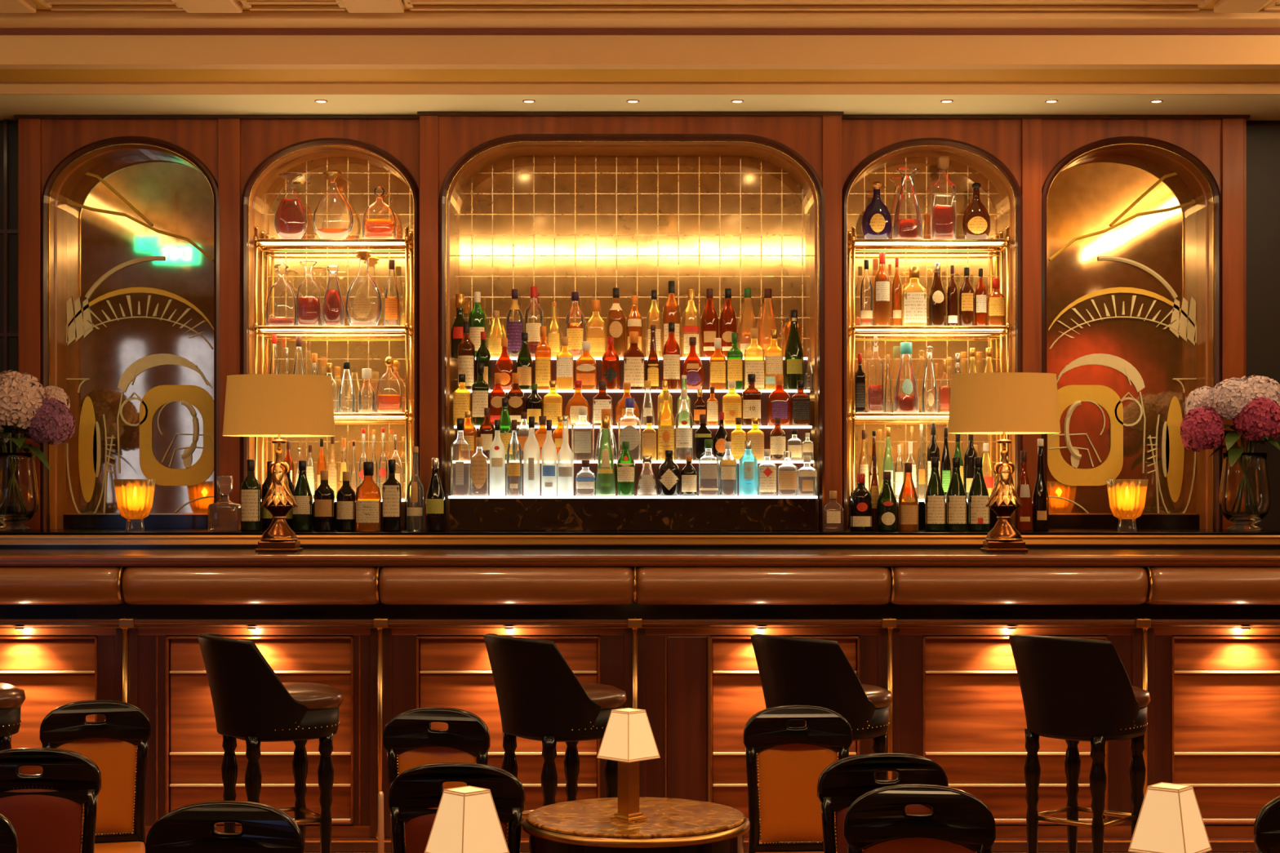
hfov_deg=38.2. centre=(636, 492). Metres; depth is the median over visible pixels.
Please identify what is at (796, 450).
liquor bottle
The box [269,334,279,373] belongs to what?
liquor bottle
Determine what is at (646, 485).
liquor bottle
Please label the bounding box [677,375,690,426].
liquor bottle
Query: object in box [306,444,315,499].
liquor bottle
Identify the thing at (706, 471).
liquor bottle
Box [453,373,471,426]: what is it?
liquor bottle
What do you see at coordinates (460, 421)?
liquor bottle
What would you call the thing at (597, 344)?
liquor bottle
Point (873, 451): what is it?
liquor bottle
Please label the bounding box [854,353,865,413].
liquor bottle
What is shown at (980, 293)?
liquor bottle
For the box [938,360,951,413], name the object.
liquor bottle
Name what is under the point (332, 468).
liquor bottle
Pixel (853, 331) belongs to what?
shelf unit
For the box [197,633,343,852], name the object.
bar stool
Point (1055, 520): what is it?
trim
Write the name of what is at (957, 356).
decanter
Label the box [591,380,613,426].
liquor bottle
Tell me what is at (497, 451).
liquor bottle
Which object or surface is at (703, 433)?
liquor bottle
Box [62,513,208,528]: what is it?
trim
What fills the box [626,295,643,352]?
liquor bottle
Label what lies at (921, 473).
liquor bottle
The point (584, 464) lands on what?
liquor bottle
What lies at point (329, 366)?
liquor bottle
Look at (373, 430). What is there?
liquor bottle
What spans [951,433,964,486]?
liquor bottle
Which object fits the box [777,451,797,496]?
liquor bottle
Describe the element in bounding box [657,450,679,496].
liquor bottle
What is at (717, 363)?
liquor bottle
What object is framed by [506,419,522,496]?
liquor bottle
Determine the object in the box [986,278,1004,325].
liquor bottle
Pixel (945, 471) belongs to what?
liquor bottle
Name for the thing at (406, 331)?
shelf unit
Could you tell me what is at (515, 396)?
liquor bottle
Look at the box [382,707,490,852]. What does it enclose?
dining chair
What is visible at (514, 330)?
liquor bottle
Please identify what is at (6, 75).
crown molding
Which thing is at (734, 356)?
liquor bottle
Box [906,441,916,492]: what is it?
liquor bottle
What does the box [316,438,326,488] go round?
liquor bottle
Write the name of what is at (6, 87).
trim
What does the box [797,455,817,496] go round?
liquor bottle
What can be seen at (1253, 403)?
hydrangea bouquet
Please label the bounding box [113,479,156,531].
candle holder
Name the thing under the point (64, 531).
countertop
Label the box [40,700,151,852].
dining chair
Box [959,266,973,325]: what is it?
liquor bottle
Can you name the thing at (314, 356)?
decanter
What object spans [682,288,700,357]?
liquor bottle
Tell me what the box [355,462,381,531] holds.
liquor bottle
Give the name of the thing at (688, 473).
liquor bottle
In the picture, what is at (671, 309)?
liquor bottle
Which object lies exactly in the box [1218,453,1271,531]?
glass vase
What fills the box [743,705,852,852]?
dining chair
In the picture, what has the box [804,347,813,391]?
liquor bottle
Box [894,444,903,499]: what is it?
liquor bottle
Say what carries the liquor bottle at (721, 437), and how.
on the display
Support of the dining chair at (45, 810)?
on the floor
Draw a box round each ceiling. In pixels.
[0,94,1279,119]
[31,0,1279,9]
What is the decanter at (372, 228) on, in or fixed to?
on the shelf unit at (406, 331)
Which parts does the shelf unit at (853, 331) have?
post, post, rail, rail, rail, glass shelf, post, post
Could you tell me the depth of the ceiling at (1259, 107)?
9.48 m
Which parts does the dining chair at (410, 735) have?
leg, crest rail, leg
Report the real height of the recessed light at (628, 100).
0.006 m
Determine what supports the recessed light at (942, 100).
in the ceiling at (1259, 107)
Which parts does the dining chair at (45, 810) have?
crest rail, leg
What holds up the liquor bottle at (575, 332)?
on the display
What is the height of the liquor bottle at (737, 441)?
0.222 m
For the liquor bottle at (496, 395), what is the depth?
9.61 m
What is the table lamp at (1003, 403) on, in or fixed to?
on the bar counter at (397, 624)
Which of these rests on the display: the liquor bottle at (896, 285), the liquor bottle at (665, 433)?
the liquor bottle at (665, 433)
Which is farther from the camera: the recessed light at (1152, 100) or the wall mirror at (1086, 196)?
the wall mirror at (1086, 196)
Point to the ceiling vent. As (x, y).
(237, 0)
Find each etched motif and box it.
[66,172,213,513]
[1047,172,1196,513]
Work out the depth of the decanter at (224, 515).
9.21 m
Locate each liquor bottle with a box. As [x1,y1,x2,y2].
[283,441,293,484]
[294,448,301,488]
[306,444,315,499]
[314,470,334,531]
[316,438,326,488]
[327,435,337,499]
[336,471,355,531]
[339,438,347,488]
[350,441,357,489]
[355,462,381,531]
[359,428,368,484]
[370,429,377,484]
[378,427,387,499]
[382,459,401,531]
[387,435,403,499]
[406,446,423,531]
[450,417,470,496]
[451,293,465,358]
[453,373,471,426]
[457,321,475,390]
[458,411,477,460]
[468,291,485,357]
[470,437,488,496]
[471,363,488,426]
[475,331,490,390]
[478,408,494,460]
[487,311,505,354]
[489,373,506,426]
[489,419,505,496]
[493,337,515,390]
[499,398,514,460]
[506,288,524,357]
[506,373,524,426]
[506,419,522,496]
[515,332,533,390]
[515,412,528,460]
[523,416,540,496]
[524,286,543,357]
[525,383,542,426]
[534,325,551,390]
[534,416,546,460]
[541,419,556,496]
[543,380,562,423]
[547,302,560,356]
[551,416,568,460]
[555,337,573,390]
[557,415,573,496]
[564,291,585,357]
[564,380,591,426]
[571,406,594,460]
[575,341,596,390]
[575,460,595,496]
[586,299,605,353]
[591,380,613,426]
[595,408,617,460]
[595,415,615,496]
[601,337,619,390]
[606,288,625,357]
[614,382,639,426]
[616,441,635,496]
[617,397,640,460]
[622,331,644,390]
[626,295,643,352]
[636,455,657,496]
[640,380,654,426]
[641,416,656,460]
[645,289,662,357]
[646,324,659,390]
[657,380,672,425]
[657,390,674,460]
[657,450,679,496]
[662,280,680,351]
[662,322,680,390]
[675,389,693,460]
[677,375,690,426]
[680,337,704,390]
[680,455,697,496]
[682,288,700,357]
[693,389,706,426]
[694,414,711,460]
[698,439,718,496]
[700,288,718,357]
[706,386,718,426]
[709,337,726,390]
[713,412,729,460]
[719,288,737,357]
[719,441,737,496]
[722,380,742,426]
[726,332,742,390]
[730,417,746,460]
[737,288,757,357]
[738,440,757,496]
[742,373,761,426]
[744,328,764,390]
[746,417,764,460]
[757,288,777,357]
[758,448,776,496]
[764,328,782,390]
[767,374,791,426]
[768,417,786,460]
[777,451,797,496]
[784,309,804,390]
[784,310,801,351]
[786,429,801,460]
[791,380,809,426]
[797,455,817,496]
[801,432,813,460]
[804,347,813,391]
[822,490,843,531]
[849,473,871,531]
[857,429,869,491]
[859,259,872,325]
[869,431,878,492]
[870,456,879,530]
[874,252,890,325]
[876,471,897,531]
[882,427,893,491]
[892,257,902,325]
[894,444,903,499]
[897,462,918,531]
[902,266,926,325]
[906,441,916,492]
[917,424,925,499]
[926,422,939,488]
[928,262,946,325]
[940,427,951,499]
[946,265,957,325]
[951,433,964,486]
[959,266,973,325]
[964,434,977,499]
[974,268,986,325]
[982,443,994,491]
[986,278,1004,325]
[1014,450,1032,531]
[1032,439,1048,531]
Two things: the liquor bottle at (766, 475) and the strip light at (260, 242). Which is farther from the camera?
the strip light at (260, 242)
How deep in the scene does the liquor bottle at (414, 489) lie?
9.29 m
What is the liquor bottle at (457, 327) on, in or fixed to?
on the display
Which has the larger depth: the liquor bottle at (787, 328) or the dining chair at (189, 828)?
the liquor bottle at (787, 328)
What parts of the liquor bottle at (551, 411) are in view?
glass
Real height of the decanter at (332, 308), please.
0.327 m
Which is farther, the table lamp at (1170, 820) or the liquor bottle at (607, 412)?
the liquor bottle at (607, 412)
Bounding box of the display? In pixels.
[448,357,817,530]
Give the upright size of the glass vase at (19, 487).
0.391 m
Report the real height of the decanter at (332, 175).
0.378 m
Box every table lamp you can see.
[222,373,335,551]
[424,786,509,852]
[596,707,660,822]
[947,372,1061,551]
[1128,782,1211,852]
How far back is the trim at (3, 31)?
8.77 m
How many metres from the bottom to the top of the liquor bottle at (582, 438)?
0.278 m
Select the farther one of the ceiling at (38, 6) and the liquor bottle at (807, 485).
the liquor bottle at (807, 485)
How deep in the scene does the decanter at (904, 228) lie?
9.86 m
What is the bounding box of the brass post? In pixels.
[377,791,384,852]
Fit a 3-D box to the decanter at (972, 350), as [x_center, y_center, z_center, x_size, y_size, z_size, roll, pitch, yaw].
[1.795,-0.597,9.890,0.080,0.349,0.080,0,0,0]
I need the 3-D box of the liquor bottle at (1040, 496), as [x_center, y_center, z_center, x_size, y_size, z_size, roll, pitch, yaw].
[2.025,-0.037,9.279,0.079,0.462,0.081,0,0,0]
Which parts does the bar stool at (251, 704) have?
leg, backrest, leg, leg, seat, leg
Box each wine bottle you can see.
[240,459,261,531]
[261,461,273,530]
[284,462,294,529]
[292,460,312,531]
[425,457,444,531]
[924,457,945,531]
[945,457,966,531]
[967,457,989,531]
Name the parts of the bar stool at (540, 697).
leg, backrest, leg, leg, seat, leg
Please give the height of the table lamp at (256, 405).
0.775 m
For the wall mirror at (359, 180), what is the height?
2.081 m
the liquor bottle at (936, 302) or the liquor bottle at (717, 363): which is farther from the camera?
the liquor bottle at (936, 302)
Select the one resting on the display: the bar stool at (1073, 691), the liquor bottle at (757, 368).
the liquor bottle at (757, 368)
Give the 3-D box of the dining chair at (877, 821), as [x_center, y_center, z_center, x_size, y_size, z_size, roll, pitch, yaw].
[0.659,1.113,4.274,0.358,0.819,0.499,0,0,6]
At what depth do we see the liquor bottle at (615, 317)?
9.83 m
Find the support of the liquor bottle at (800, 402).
on the display
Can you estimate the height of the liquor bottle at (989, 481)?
0.298 m
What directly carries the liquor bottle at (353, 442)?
on the shelf unit at (406, 331)
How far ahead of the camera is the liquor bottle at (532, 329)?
9.84 m
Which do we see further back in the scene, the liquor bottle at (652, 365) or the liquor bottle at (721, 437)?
the liquor bottle at (652, 365)
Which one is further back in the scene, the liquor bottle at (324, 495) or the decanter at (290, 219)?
the decanter at (290, 219)
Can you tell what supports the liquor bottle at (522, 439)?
on the display
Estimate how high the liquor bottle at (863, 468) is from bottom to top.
0.371 m
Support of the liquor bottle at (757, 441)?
on the display
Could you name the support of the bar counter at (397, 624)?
on the floor
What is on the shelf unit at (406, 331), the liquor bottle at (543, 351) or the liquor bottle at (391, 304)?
the liquor bottle at (391, 304)
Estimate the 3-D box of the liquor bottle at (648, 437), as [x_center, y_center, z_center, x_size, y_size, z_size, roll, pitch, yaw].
[0.065,-0.278,9.529,0.075,0.231,0.061,0,0,0]
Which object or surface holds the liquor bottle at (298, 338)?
on the shelf unit at (406, 331)
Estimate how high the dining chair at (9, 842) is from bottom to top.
0.819 m
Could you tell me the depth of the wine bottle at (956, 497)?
9.24 m
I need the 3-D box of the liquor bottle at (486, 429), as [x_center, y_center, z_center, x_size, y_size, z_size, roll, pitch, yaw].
[-0.771,-0.299,9.529,0.085,0.273,0.087,0,0,0]
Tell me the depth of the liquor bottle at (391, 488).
9.24 m
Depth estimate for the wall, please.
9.74 m
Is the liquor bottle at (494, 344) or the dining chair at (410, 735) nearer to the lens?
the dining chair at (410, 735)
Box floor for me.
[304,852,1257,852]
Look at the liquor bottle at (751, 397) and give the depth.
9.60 m
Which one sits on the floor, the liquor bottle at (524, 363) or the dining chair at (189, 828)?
the dining chair at (189, 828)
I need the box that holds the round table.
[522,797,750,852]
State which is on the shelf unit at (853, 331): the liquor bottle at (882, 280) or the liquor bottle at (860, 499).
the liquor bottle at (882, 280)
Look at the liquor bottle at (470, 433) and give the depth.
9.49 m
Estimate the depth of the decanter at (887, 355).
9.90 m
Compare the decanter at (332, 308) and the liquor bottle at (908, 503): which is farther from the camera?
the decanter at (332, 308)
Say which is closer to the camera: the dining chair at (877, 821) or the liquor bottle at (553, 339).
the dining chair at (877, 821)
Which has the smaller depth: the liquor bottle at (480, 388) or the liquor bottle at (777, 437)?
the liquor bottle at (777, 437)
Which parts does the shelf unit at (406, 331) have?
post, post, rail, rail, glass shelf, rail, post, post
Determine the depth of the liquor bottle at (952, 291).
9.87 m
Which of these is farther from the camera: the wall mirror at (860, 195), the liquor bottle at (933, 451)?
the wall mirror at (860, 195)
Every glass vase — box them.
[0,453,39,531]
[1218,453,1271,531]
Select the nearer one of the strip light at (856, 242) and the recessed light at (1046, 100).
the recessed light at (1046, 100)
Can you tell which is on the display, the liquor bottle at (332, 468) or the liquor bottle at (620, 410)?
the liquor bottle at (620, 410)
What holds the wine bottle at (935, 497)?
on the countertop at (64, 531)
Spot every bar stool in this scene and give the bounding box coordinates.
[0,682,26,751]
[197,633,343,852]
[484,633,626,845]
[751,634,893,842]
[1008,634,1150,852]
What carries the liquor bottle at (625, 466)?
on the display
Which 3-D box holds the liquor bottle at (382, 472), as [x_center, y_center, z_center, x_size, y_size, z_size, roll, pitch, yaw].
[-1.351,-0.154,9.859,0.046,0.382,0.049,0,0,0]
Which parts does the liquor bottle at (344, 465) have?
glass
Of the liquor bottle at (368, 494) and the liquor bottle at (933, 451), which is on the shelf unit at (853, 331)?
the liquor bottle at (933, 451)
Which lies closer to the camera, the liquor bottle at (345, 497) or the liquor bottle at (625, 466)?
the liquor bottle at (345, 497)
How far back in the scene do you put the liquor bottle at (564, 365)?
9.71 m
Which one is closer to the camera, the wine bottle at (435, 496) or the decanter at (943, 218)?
the wine bottle at (435, 496)
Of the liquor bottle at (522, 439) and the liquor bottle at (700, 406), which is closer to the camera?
the liquor bottle at (522, 439)
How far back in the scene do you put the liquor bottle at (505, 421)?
9.50 m
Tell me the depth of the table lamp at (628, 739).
4.72 m
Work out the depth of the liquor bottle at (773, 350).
9.86 m
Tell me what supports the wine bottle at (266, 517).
on the countertop at (64, 531)
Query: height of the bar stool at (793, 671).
0.981 m
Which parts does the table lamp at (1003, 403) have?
stem, shade trim, lamp shade, shade trim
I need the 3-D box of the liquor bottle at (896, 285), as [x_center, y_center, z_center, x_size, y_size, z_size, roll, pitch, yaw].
[1.390,-1.069,9.889,0.050,0.371,0.052,0,0,0]
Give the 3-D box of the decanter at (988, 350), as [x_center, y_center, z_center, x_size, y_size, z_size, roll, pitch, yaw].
[1.882,-0.597,9.890,0.089,0.349,0.089,0,0,0]
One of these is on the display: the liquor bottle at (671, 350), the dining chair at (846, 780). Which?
the liquor bottle at (671, 350)
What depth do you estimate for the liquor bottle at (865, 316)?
9.88 m
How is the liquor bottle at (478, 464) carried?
on the display
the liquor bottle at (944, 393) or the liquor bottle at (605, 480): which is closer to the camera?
the liquor bottle at (605, 480)
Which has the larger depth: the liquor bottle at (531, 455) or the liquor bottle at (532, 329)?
the liquor bottle at (532, 329)
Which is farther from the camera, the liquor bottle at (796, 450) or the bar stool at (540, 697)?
the liquor bottle at (796, 450)
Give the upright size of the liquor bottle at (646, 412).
0.237 m
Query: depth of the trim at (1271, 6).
8.52 m
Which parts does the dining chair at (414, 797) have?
leg, crest rail, leg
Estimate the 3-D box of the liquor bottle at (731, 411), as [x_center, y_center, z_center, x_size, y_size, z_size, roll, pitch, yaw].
[0.496,-0.463,9.639,0.100,0.237,0.083,0,0,0]
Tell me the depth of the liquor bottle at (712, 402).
9.62 m
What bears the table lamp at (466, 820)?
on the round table
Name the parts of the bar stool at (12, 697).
leg, seat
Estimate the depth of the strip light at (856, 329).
9.83 m
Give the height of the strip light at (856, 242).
0.008 m
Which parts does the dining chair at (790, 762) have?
leg, rail, seat, crest rail, leg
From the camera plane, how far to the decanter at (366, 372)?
9.90 m
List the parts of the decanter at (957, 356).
glass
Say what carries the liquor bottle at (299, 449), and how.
on the shelf unit at (406, 331)
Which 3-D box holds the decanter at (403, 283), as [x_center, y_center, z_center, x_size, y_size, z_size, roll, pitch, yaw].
[-1.245,-1.002,9.890,0.040,0.237,0.040,0,0,0]
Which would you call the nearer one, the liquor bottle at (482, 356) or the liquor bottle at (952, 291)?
the liquor bottle at (482, 356)
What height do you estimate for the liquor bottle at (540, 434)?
0.231 m
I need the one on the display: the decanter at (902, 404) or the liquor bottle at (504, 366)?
the liquor bottle at (504, 366)
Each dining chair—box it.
[0,747,101,852]
[0,813,18,852]
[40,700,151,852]
[145,800,304,852]
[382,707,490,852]
[387,762,525,852]
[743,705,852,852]
[817,753,948,852]
[844,783,995,852]
[1253,795,1279,852]
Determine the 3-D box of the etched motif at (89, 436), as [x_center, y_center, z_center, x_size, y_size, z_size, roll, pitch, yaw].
[-2.708,-0.795,10.021,0.850,1.888,0.029,0,0,0]
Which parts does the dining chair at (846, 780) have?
leg, crest rail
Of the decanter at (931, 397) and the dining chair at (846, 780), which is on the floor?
the dining chair at (846, 780)
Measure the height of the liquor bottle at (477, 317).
0.354 m
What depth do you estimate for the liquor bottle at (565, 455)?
9.38 m
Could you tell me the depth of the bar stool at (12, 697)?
7.06 m
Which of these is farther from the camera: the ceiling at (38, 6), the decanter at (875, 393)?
the decanter at (875, 393)
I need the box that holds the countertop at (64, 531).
[0,528,1279,535]
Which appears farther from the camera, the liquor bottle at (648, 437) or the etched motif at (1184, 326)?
the etched motif at (1184, 326)
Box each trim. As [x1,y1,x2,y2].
[0,0,1279,27]
[0,27,1279,35]
[0,35,1279,69]
[0,81,1279,94]
[36,0,1279,10]
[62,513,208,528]
[1048,513,1199,528]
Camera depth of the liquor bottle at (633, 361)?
9.71 m
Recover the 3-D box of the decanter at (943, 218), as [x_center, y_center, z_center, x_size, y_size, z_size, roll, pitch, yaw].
[1.638,-1.569,9.890,0.128,0.448,0.103,0,0,0]
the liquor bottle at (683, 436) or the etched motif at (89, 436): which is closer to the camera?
the liquor bottle at (683, 436)
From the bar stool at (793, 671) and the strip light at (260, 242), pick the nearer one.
the bar stool at (793, 671)
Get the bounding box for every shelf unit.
[253,226,413,529]
[847,226,1010,529]
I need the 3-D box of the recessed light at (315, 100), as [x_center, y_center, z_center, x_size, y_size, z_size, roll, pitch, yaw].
[-1.598,-1.980,9.370,0.067,0.006,0.067,0,0,0]
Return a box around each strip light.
[260,242,404,244]
[260,328,404,330]
[333,416,404,417]
[856,242,1003,244]
[856,328,1003,330]
[856,416,948,417]
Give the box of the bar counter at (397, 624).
[0,535,1279,852]
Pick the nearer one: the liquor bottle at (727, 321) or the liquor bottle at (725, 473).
the liquor bottle at (725, 473)
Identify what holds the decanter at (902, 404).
on the shelf unit at (853, 331)
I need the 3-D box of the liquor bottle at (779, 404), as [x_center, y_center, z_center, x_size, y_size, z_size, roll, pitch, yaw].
[0.743,-0.477,9.639,0.122,0.266,0.062,0,0,0]
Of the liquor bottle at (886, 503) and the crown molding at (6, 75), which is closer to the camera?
the crown molding at (6, 75)
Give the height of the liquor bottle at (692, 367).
0.281 m
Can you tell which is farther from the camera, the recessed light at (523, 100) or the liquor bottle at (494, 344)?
the liquor bottle at (494, 344)
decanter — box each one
[208,475,240,531]
[266,262,296,325]
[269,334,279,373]
[274,173,306,239]
[284,347,288,373]
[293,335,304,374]
[296,260,320,325]
[311,353,317,374]
[312,169,353,239]
[321,265,344,325]
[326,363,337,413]
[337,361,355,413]
[345,248,382,325]
[358,368,375,413]
[362,186,396,239]
[375,355,402,413]
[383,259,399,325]
[400,282,405,325]
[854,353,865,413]
[861,181,892,239]
[867,335,884,413]
[884,354,892,413]
[892,167,923,239]
[893,342,919,413]
[921,346,937,413]
[930,155,955,239]
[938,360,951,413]
[955,353,960,373]
[961,182,991,239]
[968,347,977,373]
[983,347,994,373]
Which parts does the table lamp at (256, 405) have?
shade trim, stem, shade trim, lamp shade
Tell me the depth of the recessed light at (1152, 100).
9.36 m
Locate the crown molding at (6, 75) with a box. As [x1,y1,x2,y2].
[0,69,1279,81]
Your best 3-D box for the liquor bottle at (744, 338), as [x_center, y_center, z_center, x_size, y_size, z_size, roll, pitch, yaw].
[0.593,-0.903,9.874,0.102,0.374,0.104,0,0,0]
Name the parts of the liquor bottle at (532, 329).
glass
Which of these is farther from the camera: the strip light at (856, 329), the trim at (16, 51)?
the strip light at (856, 329)
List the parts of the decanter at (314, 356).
glass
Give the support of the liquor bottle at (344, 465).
on the shelf unit at (406, 331)
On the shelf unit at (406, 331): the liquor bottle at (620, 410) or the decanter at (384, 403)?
the decanter at (384, 403)
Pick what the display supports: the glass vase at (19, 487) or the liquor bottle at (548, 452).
the liquor bottle at (548, 452)
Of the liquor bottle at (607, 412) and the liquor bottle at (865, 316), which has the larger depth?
the liquor bottle at (865, 316)
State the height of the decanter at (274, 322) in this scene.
0.345 m
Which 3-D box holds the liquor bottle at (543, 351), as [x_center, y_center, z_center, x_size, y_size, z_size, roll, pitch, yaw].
[-0.493,-0.706,9.749,0.084,0.338,0.069,0,0,0]
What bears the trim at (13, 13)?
attached to the ceiling at (38, 6)
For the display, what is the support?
on the countertop at (64, 531)
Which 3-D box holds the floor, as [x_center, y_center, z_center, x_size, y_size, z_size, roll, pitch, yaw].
[0.000,1.570,4.550,12.400,0.100,11.500,0,0,0]
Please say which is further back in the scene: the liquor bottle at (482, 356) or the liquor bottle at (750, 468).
the liquor bottle at (482, 356)
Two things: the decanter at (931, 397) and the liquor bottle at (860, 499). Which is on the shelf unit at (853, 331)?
the decanter at (931, 397)
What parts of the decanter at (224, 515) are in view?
glass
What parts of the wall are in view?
panel, arch moulding, panel, arch moulding, panel, arch moulding, arch moulding, panel, arch moulding, panel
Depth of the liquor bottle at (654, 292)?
9.87 m
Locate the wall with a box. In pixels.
[0,111,1279,530]
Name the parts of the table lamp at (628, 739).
stem, lamp shade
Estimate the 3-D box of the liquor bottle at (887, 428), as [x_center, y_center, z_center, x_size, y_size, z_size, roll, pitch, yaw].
[1.340,-0.154,9.859,0.058,0.382,0.059,0,0,0]
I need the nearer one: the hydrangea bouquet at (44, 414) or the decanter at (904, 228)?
the hydrangea bouquet at (44, 414)
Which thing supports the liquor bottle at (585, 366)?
on the display
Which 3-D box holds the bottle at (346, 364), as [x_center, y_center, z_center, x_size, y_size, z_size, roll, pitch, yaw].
[-1.550,-0.559,9.890,0.094,0.274,0.094,0,0,0]
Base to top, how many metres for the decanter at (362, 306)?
0.414 m
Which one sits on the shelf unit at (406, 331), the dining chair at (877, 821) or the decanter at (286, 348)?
the decanter at (286, 348)
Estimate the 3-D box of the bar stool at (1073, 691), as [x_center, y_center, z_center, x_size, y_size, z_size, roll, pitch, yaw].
[1.708,1.029,7.115,0.544,0.981,0.473,0,0,-45]
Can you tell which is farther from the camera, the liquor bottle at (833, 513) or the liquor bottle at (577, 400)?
the liquor bottle at (577, 400)
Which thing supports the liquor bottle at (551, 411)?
on the display
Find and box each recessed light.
[314,99,328,102]
[522,99,535,102]
[626,99,639,102]
[730,99,743,102]
[940,99,953,102]
[1044,99,1057,102]
[1149,99,1163,102]
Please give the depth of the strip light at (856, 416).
9.83 m
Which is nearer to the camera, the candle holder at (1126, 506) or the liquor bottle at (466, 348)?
the candle holder at (1126, 506)
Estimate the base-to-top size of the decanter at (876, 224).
0.317 m
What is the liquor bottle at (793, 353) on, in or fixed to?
on the display
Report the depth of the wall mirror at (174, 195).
10.03 m
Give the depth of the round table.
4.67 m
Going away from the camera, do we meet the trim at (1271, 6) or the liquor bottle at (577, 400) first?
the trim at (1271, 6)
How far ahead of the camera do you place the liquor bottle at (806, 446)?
9.51 m
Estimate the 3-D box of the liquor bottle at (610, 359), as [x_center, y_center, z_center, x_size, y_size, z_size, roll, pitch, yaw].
[-0.138,-0.677,9.749,0.096,0.281,0.098,0,0,0]
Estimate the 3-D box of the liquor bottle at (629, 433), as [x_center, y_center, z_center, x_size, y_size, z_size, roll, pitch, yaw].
[-0.036,-0.324,9.529,0.117,0.323,0.096,0,0,0]
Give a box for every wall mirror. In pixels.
[66,155,213,513]
[261,155,413,528]
[454,155,809,426]
[847,155,1003,528]
[1047,155,1195,513]
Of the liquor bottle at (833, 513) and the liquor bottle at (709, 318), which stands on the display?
the liquor bottle at (709, 318)
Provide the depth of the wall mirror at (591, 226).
10.03 m
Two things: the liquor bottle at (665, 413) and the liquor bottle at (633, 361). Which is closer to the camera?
the liquor bottle at (665, 413)
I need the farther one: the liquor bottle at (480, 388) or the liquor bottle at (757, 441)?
the liquor bottle at (480, 388)
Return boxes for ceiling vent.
[236,0,341,0]
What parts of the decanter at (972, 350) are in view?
glass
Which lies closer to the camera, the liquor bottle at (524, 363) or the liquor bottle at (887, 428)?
the liquor bottle at (524, 363)
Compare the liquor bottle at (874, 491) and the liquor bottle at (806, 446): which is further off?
the liquor bottle at (806, 446)
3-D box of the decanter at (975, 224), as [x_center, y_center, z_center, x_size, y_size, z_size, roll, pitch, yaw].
[1.815,-1.500,9.889,0.152,0.311,0.094,0,0,0]
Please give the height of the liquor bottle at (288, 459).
0.307 m
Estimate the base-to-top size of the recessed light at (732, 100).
0.006 m
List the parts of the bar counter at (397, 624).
panel frame, brass rod, panel frame, brass rod, panel frame, brass rod, rail, frame, edge moulding, cornice, rail, frame, panel frame, brass rod, panel frame, brass rod, panel frame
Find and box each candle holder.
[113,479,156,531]
[1105,479,1148,531]
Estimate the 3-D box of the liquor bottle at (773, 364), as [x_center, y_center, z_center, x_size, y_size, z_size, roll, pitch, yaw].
[0.723,-0.697,9.749,0.096,0.321,0.079,0,0,0]
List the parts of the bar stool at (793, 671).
backrest, seat, leg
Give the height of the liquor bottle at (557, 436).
0.228 m
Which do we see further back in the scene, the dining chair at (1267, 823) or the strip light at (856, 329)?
the strip light at (856, 329)
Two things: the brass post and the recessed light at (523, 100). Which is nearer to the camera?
the brass post
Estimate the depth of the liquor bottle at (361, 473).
9.86 m
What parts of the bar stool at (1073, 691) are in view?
leg, leg, backrest, leg, leg, seat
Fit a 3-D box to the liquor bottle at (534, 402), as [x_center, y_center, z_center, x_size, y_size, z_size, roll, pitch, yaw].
[-0.533,-0.455,9.639,0.090,0.220,0.091,0,0,0]
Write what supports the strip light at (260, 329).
on the shelf unit at (406, 331)
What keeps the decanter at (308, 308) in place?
on the shelf unit at (406, 331)
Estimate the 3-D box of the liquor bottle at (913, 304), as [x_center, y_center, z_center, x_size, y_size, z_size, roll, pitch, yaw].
[1.484,-1.046,9.889,0.130,0.324,0.092,0,0,0]
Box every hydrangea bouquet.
[0,369,75,471]
[1180,374,1279,466]
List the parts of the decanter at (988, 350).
glass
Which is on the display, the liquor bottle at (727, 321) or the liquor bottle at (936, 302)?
the liquor bottle at (727, 321)
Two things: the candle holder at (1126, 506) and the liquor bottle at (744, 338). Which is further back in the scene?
the liquor bottle at (744, 338)
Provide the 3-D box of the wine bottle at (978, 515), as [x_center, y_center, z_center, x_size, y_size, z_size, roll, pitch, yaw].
[1.714,0.009,9.279,0.108,0.370,0.110,0,0,0]
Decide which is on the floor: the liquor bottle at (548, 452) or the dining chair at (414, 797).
the dining chair at (414, 797)
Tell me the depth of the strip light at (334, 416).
9.83 m
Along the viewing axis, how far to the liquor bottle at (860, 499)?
9.24 m
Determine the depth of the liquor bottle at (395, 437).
9.85 m
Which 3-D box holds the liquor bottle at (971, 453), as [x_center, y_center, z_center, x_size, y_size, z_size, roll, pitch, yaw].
[1.781,-0.149,9.859,0.071,0.371,0.073,0,0,0]

